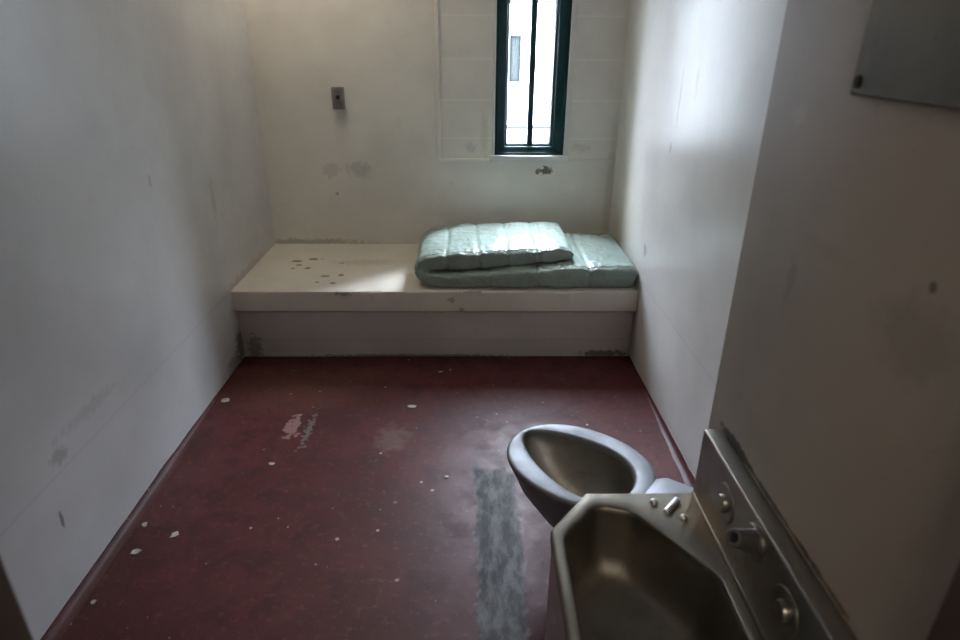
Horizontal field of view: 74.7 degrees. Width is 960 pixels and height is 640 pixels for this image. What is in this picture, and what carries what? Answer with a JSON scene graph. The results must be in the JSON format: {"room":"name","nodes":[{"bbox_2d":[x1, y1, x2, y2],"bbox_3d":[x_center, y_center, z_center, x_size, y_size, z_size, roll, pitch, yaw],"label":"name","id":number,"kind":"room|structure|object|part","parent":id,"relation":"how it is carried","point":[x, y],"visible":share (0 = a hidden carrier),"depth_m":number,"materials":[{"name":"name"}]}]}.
{"room":"prison interior","nodes":[
{"label":"prison interior","id":0,"kind":"room"},
{"bbox_2d":[0,0,274,639],"bbox_3d":[-1.345,-0.247,1.319,0.200,2.550,5.858,0,24,-1],"label":"wall","id":1,"kind":"structure","parent":0,"point":[135,201],"depth_m":2.13,"materials":[{"name":"paint"}]},
{"bbox_2d":[40,358,243,639],"bbox_3d":[-1.242,0.734,2.220,0.042,0.030,2.634,0,24,-1],"label":"baseboard","id":2,"kind":"structure","parent":1,"relation":"attached to","point":[67,614],"depth_m":2.19,"materials":[{"name":"red paint"}]},
{"bbox_2d":[60,355,684,639],"bbox_3d":[-0.200,0.971,1.888,2.513,0.120,5.858,0,24,-1],"label":"floor","id":3,"kind":"structure","parent":0,"point":[357,529],"depth_m":2.34,"materials":[{"name":"red paint"}]},
{"bbox_2d":[131,549,141,554],"bbox_3d":[-1.163,0.784,2.131,0.034,0.005,0.027,0,24,-1],"label":"flake","id":4,"kind":"object","parent":3,"relation":"on","point":[135,551],"visible":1,"depth_m":2.13,"materials":[{"name":"white paint"}]},
{"bbox_2d":[170,531,178,537],"bbox_3d":[-1.073,0.753,2.204,0.033,0.003,0.024,-16,29,-32],"label":"flake","id":5,"kind":"object","parent":3,"relation":"on","point":[174,534],"visible":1,"depth_m":2.20,"materials":[{"name":"white paint"}]},
{"bbox_2d":[231,244,638,355],"bbox_3d":[-0.237,-0.133,3.712,2.111,0.401,0.825,0,24,-1],"label":"bunk","id":6,"kind":"object","parent":3,"relation":"on","point":[298,299],"visible":0.75,"depth_m":3.38,"materials":[{"name":"paint"}]},
{"bbox_2d":[414,222,636,287],"bbox_3d":[0.233,-0.386,3.546,1.176,0.204,0.678,0,24,-1],"label":"mattress","id":7,"kind":"object","parent":6,"relation":"on","point":[512,254],"visible":1,"depth_m":3.29,"materials":[{"name":"green plastic"}]},
{"bbox_2d":[507,424,856,639],"bbox_3d":[0.451,0.562,1.530,0.715,0.929,1.390,0,24,-1],"label":"sink","id":8,"kind":"object","parent":3,"relation":"on","point":[636,554],"visible":1,"depth_m":1.16,"materials":[{"name":"metal"}]},
{"bbox_3d":[0.316,0.622,2.062,0.460,0.382,0.440,0,24,-1],"label":"toilet bowl","id":9,"kind":"part","parent":8,"relation":"part of","materials":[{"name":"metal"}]},
{"bbox_3d":[0.408,0.340,0.970,0.078,0.065,0.038,-12,27,-26],"label":"spout","id":10,"kind":"part","parent":8,"relation":"part of","materials":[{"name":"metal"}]},
{"bbox_3d":[0.431,0.349,0.990,0.009,0.060,0.060,0,24,-1],"label":"spout","id":11,"kind":"part","parent":8,"relation":"part of","materials":[{"name":"metal"}]},
{"bbox_3d":[0.447,0.738,1.149,0.034,0.920,0.537,0,24,-1],"label":"panel","id":12,"kind":"part","parent":8,"relation":"part of","materials":[{"name":"metal"}]},
{"bbox_2d":[244,0,629,243],"bbox_3d":[-0.237,-1.352,3.804,2.113,2.550,0.340,0,24,-1],"label":"wall","id":13,"kind":"structure","parent":0,"point":[368,171],"depth_m":3.70,"materials":[{"name":"paint"}]},
{"bbox_2d":[331,87,345,109],"bbox_3d":[-0.816,-1.278,3.621,0.070,0.122,0.034,0,24,-1],"label":"wall plate","id":14,"kind":"object","parent":13,"relation":"attached to","point":[338,96],"visible":1,"depth_m":3.61,"materials":[{"name":"grey metal"}]},
{"bbox_2d":[434,0,440,157],"bbox_3d":[-0.240,-1.709,3.452,0.024,1.611,0.010,0,24,-1],"label":"trim","id":15,"kind":"structure","parent":13,"relation":"attached to","point":[436,10],"depth_m":3.59,"materials":[{"name":"paint"}]},
{"bbox_2d":[437,158,488,160],"bbox_3d":[-0.103,-0.965,3.788,0.311,0.017,0.012,0,24,-1],"label":"trim","id":16,"kind":"structure","parent":13,"relation":"attached to","point":[438,159],"depth_m":3.78,"materials":[{"name":"paint"}]},
{"bbox_2d":[489,0,576,162],"bbox_3d":[0.299,-1.607,3.555,0.479,1.393,0.106,0,24,-1],"label":"window","id":17,"kind":"structure","parent":13,"relation":"in","point":[503,150],"depth_m":3.65,"materials":[{"name":"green metal"}]},
{"bbox_3d":[0.084,-1.608,3.506,0.016,1.353,0.009,0,24,-1],"label":"casing","id":18,"kind":"part","parent":17,"relation":"part of","materials":[{"name":"white paint"}]},
{"bbox_3d":[0.294,-0.972,3.792,0.479,0.040,0.020,0,24,-1],"label":"sill","id":19,"kind":"part","parent":17,"relation":"part of","materials":[{"name":"white paint"}]},
{"bbox_3d":[0.520,-1.608,3.513,0.026,1.353,0.011,0,24,-1],"label":"casing","id":20,"kind":"part","parent":17,"relation":"part of","materials":[{"name":"white paint"}]},
{"bbox_2d":[568,159,614,161],"bbox_3d":[0.677,-0.965,3.803,0.284,0.017,0.012,0,24,-1],"label":"trim","id":21,"kind":"structure","parent":13,"relation":"attached to","point":[569,160],"depth_m":3.80,"materials":[{"name":"paint"}]},
{"bbox_2d":[608,0,787,477],"bbox_3d":[0.967,-0.247,1.365,0.200,2.550,5.858,0,24,-1],"label":"wall","id":22,"kind":"structure","parent":0,"point":[698,75],"depth_m":2.54,"materials":[{"name":"paint"}]},
{"bbox_2d":[629,357,694,487],"bbox_3d":[0.824,0.599,2.560,0.039,0.032,1.977,0,24,-1],"label":"baseboard","id":23,"kind":"structure","parent":22,"relation":"attached to","point":[688,478],"depth_m":2.70,"materials":[{"name":"red paint"}]},
{"bbox_2d":[708,0,959,639],"bbox_3d":[0.675,-0.010,0.829,0.406,2.550,0.657,0,24,-1],"label":"wall","id":24,"kind":"structure","parent":0,"point":[837,390],"depth_m":0.80,"materials":[{"name":"paint"}]},
{"bbox_2d":[851,0,959,110],"bbox_3d":[0.471,-0.406,0.550,0.013,0.421,0.339,0,24,-1],"label":"mirror","id":25,"kind":"object","parent":24,"relation":"attached to","point":[910,49],"visible":1,"depth_m":0.68,"materials":[{"name":"black mirror"}]},
{"bbox_3d":[-0.172,0.149,0.458,2.113,2.550,0.120,0,24,-1],"label":"wall","id":26,"kind":"structure","parent":0,"visible":0},
{"bbox_2d":[0,557,959,639],"bbox_3d":[0.004,0.343,0.543,0.945,2.130,0.141,0,24,-1],"label":"door frame","id":27,"kind":"structure","parent":26,"relation":"in","point":[13,624],"depth_m":0.57,"materials":[{"name":"paint"}]},
{"label":"outside","id":28,"kind":"structure","parent":0,"visible":0},
{"bbox_3d":[-0.421,-6.635,21.383,60.000,0.200,35.542,0,24,-1],"label":"ground","id":29,"kind":"structure","parent":28,"visible":0},
{"bbox_2d":[507,0,555,141],"bbox_3d":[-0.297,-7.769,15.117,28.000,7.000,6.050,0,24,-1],"label":"window pane","id":30,"kind":"structure","parent":29,"relation":"on","point":[518,76],"depth_m":13.05,"materials":[{"name":"white"}]},
{"bbox_3d":[0.724,-5.411,13.032,0.150,0.800,0.020,0,24,-1],"label":"pane","id":31,"kind":"part","parent":30,"relation":"part of","materials":[{"name":"blue"}]}
]}

